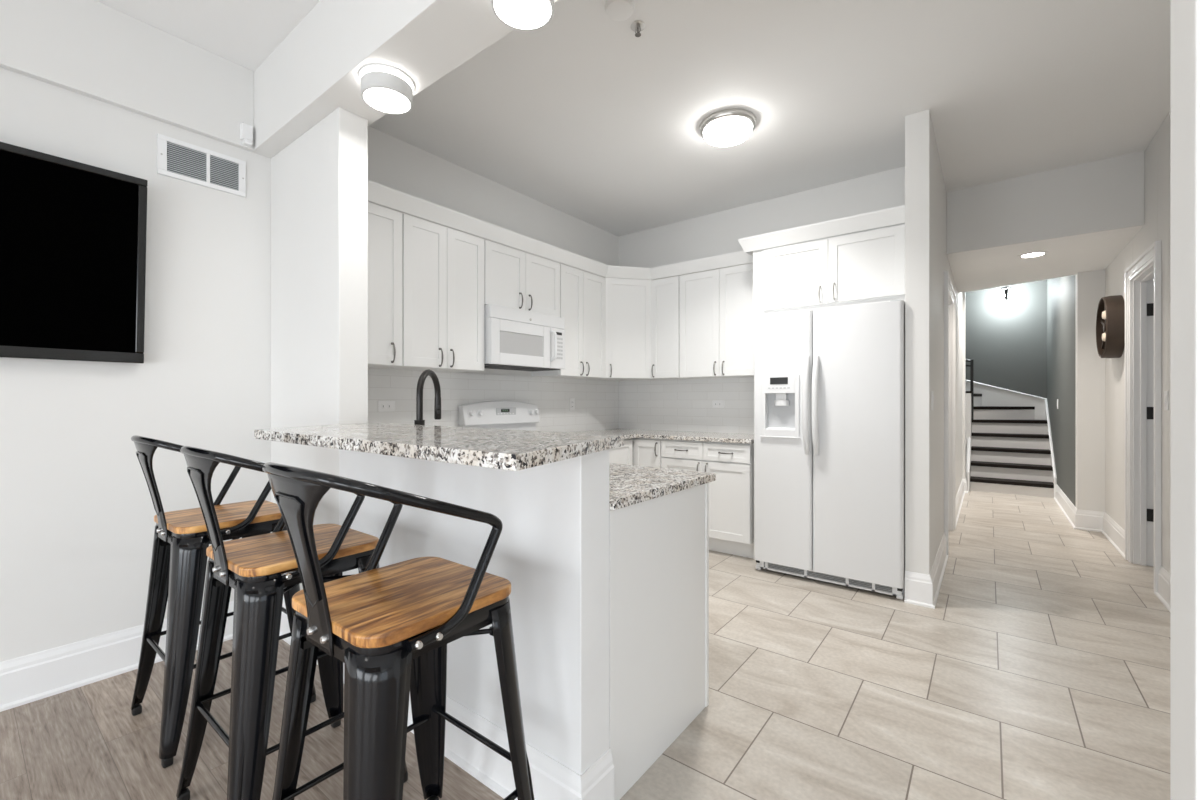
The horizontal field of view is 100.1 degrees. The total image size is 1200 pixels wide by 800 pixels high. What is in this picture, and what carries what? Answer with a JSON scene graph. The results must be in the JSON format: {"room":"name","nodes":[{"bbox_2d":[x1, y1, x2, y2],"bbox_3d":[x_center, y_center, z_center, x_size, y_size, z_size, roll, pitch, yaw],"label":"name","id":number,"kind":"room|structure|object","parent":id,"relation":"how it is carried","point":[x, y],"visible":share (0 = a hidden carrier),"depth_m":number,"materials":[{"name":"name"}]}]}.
{"room":"kitchen","nodes":[
{"label":"kitchen","id":0,"kind":"room"},
{"bbox_2d":[0,639,503,799],"bbox_3d":[-0.661,1.250,-1.100,6.900,0.100,4.650,0,0,38],"label":"floor","id":1,"kind":"structure","parent":0,"point":[85,742],"depth_m":1.73,"materials":[{"name":"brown wood"}]},
{"bbox_2d":[131,435,315,767],"bbox_3d":[-1.472,0.661,1.955,0.481,1.077,0.510,0,0,38],"label":"bar stool","id":2,"kind":"object","parent":1,"relation":"on","point":[181,541],"visible":0.66,"depth_m":1.76,"materials":[{"name":"black metal"}]},
{"bbox_2d":[176,446,407,799],"bbox_3d":[-0.944,0.661,1.534,0.481,1.077,0.510,0,0,38],"label":"bar stool","id":3,"kind":"object","parent":1,"relation":"on","point":[259,568],"visible":0.74,"depth_m":1.36,"materials":[{"name":"black metal"}]},
{"bbox_2d":[262,462,533,799],"bbox_3d":[-0.460,0.661,1.157,0.481,1.077,0.510,0,0,38],"label":"bar stool","id":4,"kind":"object","parent":1,"relation":"on","point":[391,627],"visible":1,"depth_m":1.06,"materials":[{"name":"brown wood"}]},
{"bbox_2d":[0,0,618,661],"bbox_3d":[-0.514,-0.450,4.444,0.235,3.300,13.600,0,0,38],"label":"wall","id":5,"kind":"structure","parent":0,"point":[77,511],"depth_m":2.28,"materials":[{"name":"paint"}]},
{"bbox_2d":[0,142,147,362],"bbox_3d":[-2.498,-0.568,1.635,0.131,0.804,1.530,0,0,38],"label":"television","id":6,"kind":"object","parent":5,"relation":"attached to","point":[73,234],"visible":1,"depth_m":2.04,"materials":[{"name":"plastic"}]},
{"bbox_2d":[0,601,233,711],"bbox_3d":[-3.145,1.109,0.884,0.028,0.182,4.550,0,0,38],"label":"baseboard","id":7,"kind":"structure","parent":5,"relation":"attached to","point":[26,679],"depth_m":2.10,"materials":[{"name":"white wood"}]},
{"bbox_2d":[157,133,245,196],"bbox_3d":[-1.937,-1.142,2.459,0.014,0.184,0.348,0,0,38],"label":"air vent","id":8,"kind":"object","parent":5,"relation":"in","point":[177,159],"visible":1,"depth_m":2.45,"materials":[{"name":"silver metal"}]},
{"bbox_2d":[240,122,252,146],"bbox_3d":[-1.801,-1.360,2.563,0.030,0.110,0.050,0,0,38],"label":"sensor","id":9,"kind":"object","parent":5,"relation":"attached to","point":[246,131],"visible":1,"depth_m":2.55,"materials":[{"name":"white plastic"}]},
{"bbox_2d":[368,202,401,367],"bbox_3d":[-1.387,-0.653,2.883,0.364,0.900,0.383,0,0,38],"label":"upper cabinet","id":10,"kind":"object","parent":5,"relation":"attached to","point":[384,224],"visible":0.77,"depth_m":2.86,"materials":[{"name":"white wood"}]},
{"bbox_2d":[378,401,394,411],"bbox_3d":[-1.357,0.035,3.199,0.009,0.070,0.115,0,0,38],"label":"wall outlet","id":11,"kind":"object","parent":5,"relation":"attached to","point":[383,406],"visible":1,"depth_m":3.20,"materials":[{"name":"plastic"}]},
{"bbox_2d":[380,214,483,371],"bbox_3d":[-1.085,-0.653,3.274,0.364,0.900,0.602,0,0,38],"label":"upper cabinet","id":12,"kind":"object","parent":5,"relation":"attached to","point":[443,267],"visible":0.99,"depth_m":3.16,"materials":[{"name":"white wood"}]},
{"bbox_2d":[484,240,559,316],"bbox_3d":[-0.667,-0.880,3.814,0.364,0.446,0.760,0,0,38],"label":"upper cabinet","id":13,"kind":"object","parent":5,"relation":"attached to","point":[513,278],"visible":0.77,"depth_m":3.68,"materials":[{"name":"white wood"}]},
{"bbox_2d":[484,304,564,370],"bbox_3d":[-0.632,-0.448,3.787,0.441,0.415,0.752,0,0,38],"label":"microwave","id":14,"kind":"object","parent":13,"relation":"attached to","point":[514,339],"visible":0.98,"depth_m":3.63,"materials":[{"name":"plastic"}]},
{"bbox_2d":[368,368,753,433],"bbox_3d":[-0.091,0.043,3.504,1.653,0.491,3.068,0,0,38],"label":"backsplash","id":15,"kind":"structure","parent":5,"relation":"attached to","point":[676,404],"depth_m":4.47,"materials":[{"name":"tile"}]},
{"bbox_2d":[531,264,605,378],"bbox_3d":[-0.248,-0.653,4.355,0.364,0.900,0.604,0,0,38],"label":"upper cabinet","id":16,"kind":"object","parent":5,"relation":"attached to","point":[582,293],"visible":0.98,"depth_m":4.25,"materials":[{"name":"white wood"}]},
{"bbox_2d":[569,398,574,410],"bbox_3d":[-0.256,0.035,4.623,0.009,0.115,0.070,0,0,38],"label":"wall outlet","id":17,"kind":"object","parent":5,"relation":"attached to","point":[571,400],"visible":1,"depth_m":4.62,"materials":[{"name":"plastic"}]},
{"bbox_2d":[588,278,665,380],"bbox_3d":[0.230,-0.653,4.777,0.603,0.900,0.661,0,0,38],"label":"upper cabinet","id":18,"kind":"object","parent":5,"relation":"attached to","point":[628,301],"visible":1,"depth_m":4.55,"materials":[{"name":"white wood"}]},
{"bbox_2d":[368,180,752,279],"bbox_3d":[-0.280,-1.151,3.738,3.002,0.097,1.063,0,0,-27],"label":"crown molding","id":19,"kind":"structure","parent":18,"relation":"attached to","point":[380,194],"depth_m":3.70,"materials":[{"name":"white wood"}]},
{"bbox_2d":[271,107,367,598],"bbox_3d":[-1.418,-0.049,2.507,0.775,2.497,0.132,0,0,38],"label":"wall pillar","id":20,"kind":"structure","parent":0,"point":[319,181],"depth_m":2.33,"materials":[{"name":"paint"}]},
{"bbox_2d":[252,0,558,157],"bbox_3d":[0.885,-1.501,0.689,6.643,0.408,0.247,0,0,38],"label":"beam","id":21,"kind":"structure","parent":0,"point":[313,72],"depth_m":2.02,"materials":[{"name":"paint"}]},
{"bbox_2d":[359,64,414,113],"bbox_3d":[-0.863,-1.254,2.039,0.208,0.085,0.208,0,0,38],"label":"drum ceiling light","id":22,"kind":"object","parent":21,"relation":"attached to","point":[387,89],"visible":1,"depth_m":1.99,"materials":[{"name":"white glass"}]},
{"bbox_2d":[363,88,409,112],"bbox_3d":[-0.863,-1.214,2.039,0.175,0.004,0.175,0,0,41],"label":"diffuser","id":23,"kind":"object","parent":22,"relation":"attached to","point":[385,100],"depth_m":2.02,"materials":[{"name":"white glass"}]},
{"bbox_2d":[491,0,553,30],"bbox_3d":[-0.239,-1.254,1.556,0.208,0.085,0.208,0,0,38],"label":"drum ceiling light","id":24,"kind":"object","parent":21,"relation":"attached to","point":[525,15],"visible":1,"depth_m":1.57,"materials":[{"name":"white glass"}]},
{"bbox_2d":[254,423,623,470],"bbox_3d":[-0.597,0.120,1.671,1.544,0.032,0.577,0,0,38],"label":"countertop","id":25,"kind":"structure","parent":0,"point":[504,449],"depth_m":1.35,"materials":[{"name":"stone"}]},
{"bbox_2d":[96,0,1169,235],"bbox_3d":[0.975,-1.855,1.016,6.900,0.300,10.000,0,0,38],"label":"ceiling","id":26,"kind":"structure","parent":0,"point":[582,116],"depth_m":2.76,"materials":[{"name":"paint"}]},
{"bbox_2d":[605,0,633,20],"bbox_3d":[0.085,-1.690,2.172,0.128,0.029,0.128,0,0,38],"label":"smoke detector","id":27,"kind":"object","parent":26,"relation":"attached to","point":[616,10],"visible":1,"depth_m":2.16,"materials":[{"name":"paint"}]},
{"bbox_2d":[631,21,644,36],"bbox_3d":[0.173,-1.684,2.288,0.068,0.042,0.068,0,0,38],"label":"sprinkler head","id":28,"kind":"object","parent":26,"relation":"attached to","point":[636,26],"visible":1,"depth_m":2.28},
{"bbox_2d":[700,108,755,146],"bbox_3d":[0.787,-1.657,3.102,0.340,0.095,0.340,0,0,38],"label":"flush ceiling light","id":29,"kind":"object","parent":26,"relation":"attached to","point":[726,127],"visible":1,"depth_m":3.01,"materials":[{"name":"white glass"}]},
{"bbox_2d":[703,117,752,146],"bbox_3d":[0.787,-1.641,3.102,0.296,0.061,0.296,0,0,38],"label":"diffuser","id":30,"kind":"object","parent":29,"relation":"attached to","point":[717,131],"depth_m":3.03,"materials":[{"name":"white glass"}]},
{"bbox_2d":[279,0,1199,799],"bbox_3d":[0.855,-0.049,0.732,6.543,2.497,0.160,0,0,38],"label":"wall","id":31,"kind":"structure","parent":0,"point":[552,547],"depth_m":1.42,"materials":[{"name":"paint"}]},
{"bbox_2d":[619,166,904,433],"bbox_3d":[1.277,-0.253,4.461,2.648,2.905,0.120,0,0,38],"label":"wall","id":32,"kind":"structure","parent":0,"point":[718,233],"depth_m":4.35,"materials":[{"name":"paint"}]},
{"bbox_2d":[651,276,690,379],"bbox_3d":[0.667,-0.653,4.627,0.294,0.900,0.364,0,0,38],"label":"upper cabinet","id":33,"kind":"object","parent":32,"relation":"attached to","point":[665,291],"visible":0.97,"depth_m":4.51,"materials":[{"name":"white wood"}]},
{"bbox_2d":[679,263,753,378],"bbox_3d":[1.083,-0.653,4.306,0.752,0.900,0.364,0,0,38],"label":"upper cabinet","id":34,"kind":"object","parent":32,"relation":"attached to","point":[716,319],"visible":0.87,"depth_m":4.20,"materials":[{"name":"white wood"}]},
{"bbox_2d":[712,400,723,407],"bbox_3d":[1.066,0.030,4.533,0.115,0.070,0.009,0,0,38],"label":"wall outlet","id":35,"kind":"object","parent":32,"relation":"attached to","point":[715,403],"visible":1,"depth_m":4.53,"materials":[{"name":"plastic"}]},
{"bbox_2d":[753,223,904,316],"bbox_3d":[1.693,-0.869,3.657,0.985,0.493,0.644,0,0,38],"label":"upper cabinet","id":36,"kind":"object","parent":32,"relation":"attached to","point":[866,266],"visible":0.92,"depth_m":3.39,"materials":[{"name":"white wood"}]},
{"bbox_2d":[738,205,904,256],"bbox_3d":[1.541,-1.159,3.533,1.086,0.097,0.266,0,0,38],"label":"crown molding","id":37,"kind":"structure","parent":36,"relation":"attached to","point":[894,215],"depth_m":3.40,"materials":[{"name":"white wood"}]},
{"bbox_2d":[620,486,1169,799],"bbox_3d":[3.499,1.250,4.278,6.900,0.100,8.950,0,0,38],"label":"floor tiles","id":38,"kind":"structure","parent":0,"point":[1039,668],"depth_m":2.13,"materials":[{"name":"beige tile"}]},
{"bbox_2d":[458,401,539,430],"bbox_3d":[-0.527,0.600,3.721,0.674,1.201,0.758,0,0,38],"label":"range","id":39,"kind":"object","parent":38,"relation":"on","point":[514,415],"visible":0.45,"depth_m":3.86,"materials":[{"name":"metal"}]},
{"bbox_2d":[609,438,631,464],"bbox_3d":[-0.134,0.761,4.282,0.586,0.878,0.600,0,0,38],"label":"base cabinet","id":40,"kind":"object","parent":38,"relation":"on","point":[623,454],"visible":0.18,"depth_m":4.23,"materials":[{"name":"white wood"}]},
{"bbox_2d":[571,429,753,443],"bbox_3d":[0.466,0.304,4.219,1.642,0.032,1.237,0,0,38],"label":"countertop","id":41,"kind":"structure","parent":40,"relation":"on","point":[628,433],"depth_m":4.28,"materials":[{"name":"stone"}]},
{"bbox_2d":[631,438,661,467],"bbox_3d":[0.469,0.761,4.589,0.526,0.878,0.620,0,0,38],"label":"base cabinet","id":42,"kind":"object","parent":38,"relation":"on","point":[645,451],"visible":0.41,"depth_m":4.30,"materials":[{"name":"white wood"}]},
{"bbox_2d":[609,483,708,799],"bbox_3d":[-0.613,0.761,2.389,2.146,0.878,0.662,0,0,38],"label":"base cabinet","id":43,"kind":"object","parent":38,"relation":"on","point":[659,547],"visible":0.1,"depth_m":1.67,"materials":[{"name":"white wood"}]},
{"bbox_2d":[609,463,715,509],"bbox_3d":[-0.495,0.304,2.544,2.172,0.032,1.053,0,0,38],"label":"countertop","id":44,"kind":"structure","parent":43,"relation":"on","point":[629,485],"depth_m":1.81,"materials":[{"name":"stone"}]},
{"bbox_2d":[414,369,440,424],"bbox_3d":[-0.811,0.070,2.350,0.098,0.436,0.307,0,0,-10],"label":"kitchen faucet","id":45,"kind":"object","parent":44,"relation":"on","point":[419,420],"visible":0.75,"depth_m":2.31,"materials":[{"name":"black metal"}]},
{"bbox_2d":[661,439,753,558],"bbox_3d":[0.982,0.761,4.192,0.768,0.878,0.620,0,0,38],"label":"base cabinet","id":46,"kind":"object","parent":38,"relation":"on","point":[731,495],"visible":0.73,"depth_m":3.88,"materials":[{"name":"white wood"}]},
{"bbox_2d":[754,299,904,599],"bbox_3d":[1.654,0.297,3.542,0.912,1.806,0.852,0,0,38],"label":"refrigerator","id":47,"kind":"object","parent":38,"relation":"on","point":[829,383],"visible":0.98,"depth_m":3.23,"materials":[{"name":"metal"}]},
{"bbox_2d":[966,380,1056,497],"bbox_3d":[5.320,0.340,7.143,1.636,1.720,1.386,0,0,38],"label":"staircase","id":48,"kind":"structure","parent":38,"relation":"on","point":[1009,446],"depth_m":6.94,"materials":[{"name":"white wood"}]},
{"bbox_2d":[966,359,973,419],"bbox_3d":[5.125,-0.201,7.380,0.582,0.953,0.041,0,0,28],"label":"stair railing","id":49,"kind":"object","parent":48,"relation":"attached to","point":[971,365],"visible":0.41,"depth_m":7.24,"materials":[{"name":"metal"}]},
{"bbox_2d":[905,109,961,574],"bbox_3d":[3.280,-0.450,4.790,0.123,3.300,4.590,0,0,38],"label":"wall","id":50,"kind":"structure","parent":0,"point":[926,259],"depth_m":2.99,"materials":[{"name":"paint"}]},
{"bbox_2d":[904,533,947,608],"bbox_3d":[2.243,1.109,3.427,0.151,0.182,1.223,0,0,38],"label":"baseboard","id":51,"kind":"structure","parent":50,"relation":"attached to","point":[923,590],"depth_m":2.98,"materials":[{"name":"white wood"}]},
{"bbox_2d":[932,391,933,409],"bbox_3d":[2.027,0.000,3.063,0.009,0.115,0.070,0,0,38],"label":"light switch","id":52,"kind":"object","parent":50,"relation":"attached to","point":[932,391],"visible":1,"depth_m":3.04,"materials":[{"name":"white plastic"}]},
{"bbox_2d":[944,271,955,555],"bbox_3d":[2.989,0.101,4.290,0.028,2.198,1.071,0,0,38],"label":"trim","id":53,"kind":"structure","parent":50,"relation":"attached to","point":[949,292],"depth_m":3.87,"materials":[{"name":"white wood"}]},
{"bbox_2d":[949,299,950,530],"bbox_3d":[2.929,0.150,4.337,0.123,2.100,0.875,0,0,38],"label":"door","id":54,"kind":"structure","parent":50,"relation":"attached to","point":[949,299],"depth_m":4.64,"materials":[{"name":"white wood"}]},
{"bbox_2d":[956,478,967,525],"bbox_3d":[4.075,1.109,5.670,0.058,0.182,2.444,0,0,38],"label":"baseboard","id":55,"kind":"structure","parent":50,"relation":"attached to","point":[962,490],"depth_m":5.77,"materials":[{"name":"white wood"}]},
{"bbox_2d":[962,292,965,478],"bbox_3d":[3.700,-0.450,7.435,2.755,3.300,0.110,0,0,38],"label":"wall","id":56,"kind":"structure","parent":0,"point":[963,293],"depth_m":6.56,"materials":[{"name":"paint"}]},
{"bbox_2d":[966,279,1046,397],"bbox_3d":[4.992,-0.450,8.370,3.655,3.300,0.150,0,0,38],"label":"wall","id":57,"kind":"structure","parent":0,"point":[1006,340],"depth_m":7.44,"materials":[{"name":"paint"}]},
{"bbox_2d":[956,268,1105,292],"bbox_3d":[4.283,-1.600,5.075,1.113,0.800,0.470,0,0,38],"label":"ceiling","id":58,"kind":"structure","parent":0,"point":[991,284],"depth_m":5.11,"materials":[{"name":"paint"}]},
{"bbox_2d":[947,225,1143,284],"bbox_3d":[3.711,-1.452,4.336,1.113,0.505,1.400,0,0,38],"label":"ceiling","id":59,"kind":"structure","parent":0,"point":[1097,250],"depth_m":4.21,"materials":[{"name":"paint"}]},
{"bbox_2d":[1017,251,1048,257],"bbox_3d":[3.553,-1.197,4.129,0.200,0.006,0.200,0,0,38],"label":"recessed light","id":60,"kind":"object","parent":59,"relation":"in","point":[1037,253],"visible":1,"depth_m":4.12,"materials":[{"name":"white plastic"}]},
{"bbox_2d":[947,151,1144,253],"bbox_3d":[3.278,-1.452,3.776,1.113,0.505,0.014,0,0,38],"label":"wall header","id":61,"kind":"structure","parent":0,"point":[1107,194],"depth_m":3.73,"materials":[{"name":"paint"}]},
{"bbox_2d":[1047,275,1074,505],"bbox_3d":[5.577,-0.450,6.021,0.145,3.300,3.150,0,0,38],"label":"wall","id":62,"kind":"structure","parent":0,"point":[1065,285],"depth_m":5.67,"materials":[{"name":"paint"}]},
{"bbox_2d":[1075,269,1104,511],"bbox_3d":[5.125,-0.450,4.292,1.545,3.300,0.140,0,0,38],"label":"wall","id":63,"kind":"structure","parent":0,"point":[1089,285],"depth_m":4.66,"materials":[{"name":"paint"}]},
{"bbox_2d":[1105,111,1169,573],"bbox_3d":[3.045,-0.253,2.469,0.115,2.905,5.288,0,0,38],"label":"wall","id":64,"kind":"structure","parent":0,"point":[1156,227],"depth_m":3.33,"materials":[{"name":"paint"}]},
{"bbox_2d":[1054,484,1124,558],"bbox_3d":[4.777,1.109,4.977,0.213,0.182,2.840,0,0,38],"label":"baseboard","id":65,"kind":"structure","parent":64,"relation":"attached to","point":[1097,521],"depth_m":4.63,"materials":[{"name":"white wood"}]},
{"bbox_2d":[1096,295,1124,357],"bbox_3d":[4.168,-0.600,4.109,0.110,0.508,0.508,0,0,38],"label":"wall sconce","id":66,"kind":"object","parent":64,"relation":"attached to","point":[1110,319],"visible":0.96,"depth_m":3.97,"materials":[{"name":"brown metal"}]},
{"bbox_2d":[1133,263,1153,565],"bbox_3d":[3.771,0.152,3.408,0.115,2.095,0.685,0,0,38],"label":"door","id":67,"kind":"structure","parent":64,"relation":"attached to","point":[1143,284],"depth_m":3.66,"materials":[{"name":"white wood"}]},
{"bbox_2d":[1125,240,1161,593],"bbox_3d":[3.714,0.106,3.451,0.028,2.188,0.881,0,0,38],"label":"trim","id":68,"kind":"structure","parent":64,"relation":"attached to","point":[1153,254],"depth_m":3.19,"materials":[{"name":"white wood"}]},
{"bbox_2d":[1147,303,1153,521],"bbox_3d":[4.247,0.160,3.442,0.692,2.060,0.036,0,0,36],"label":"hinges","id":69,"kind":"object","parent":64,"relation":"in","point":[1150,307],"depth_m":3.64,"materials":[{"name":"metal"}]},
{"bbox_2d":[1155,566,1169,611],"bbox_3d":[2.417,1.109,1.775,0.028,0.182,3.365,0,0,38],"label":"baseboard","id":70,"kind":"structure","parent":64,"relation":"attached to","point":[1163,594],"depth_m":2.99,"materials":[{"name":"white wood"}]},
{"bbox_2d":[1164,391,1168,409],"bbox_3d":[3.380,0.000,3.004,0.009,0.115,0.070,0,0,38],"label":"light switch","id":71,"kind":"object","parent":64,"relation":"attached to","point":[1166,393],"visible":1,"depth_m":2.99,"materials":[{"name":"white plastic"}]},
{"bbox_3d":[5.283,-2.050,6.584,6.900,0.100,3.120,0,0,38],"label":"ceiling","id":72,"kind":"structure","parent":0,"visible":0},
{"bbox_2d":[1001,286,1014,299],"bbox_3d":[5.790,-1.716,7.144,0.154,0.567,0.160,0,0,38],"label":"light","id":73,"kind":"object","parent":72,"relation":"hanging from","point":[1006,288],"visible":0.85,"depth_m":7.14,"materials":[{"name":"metal"}]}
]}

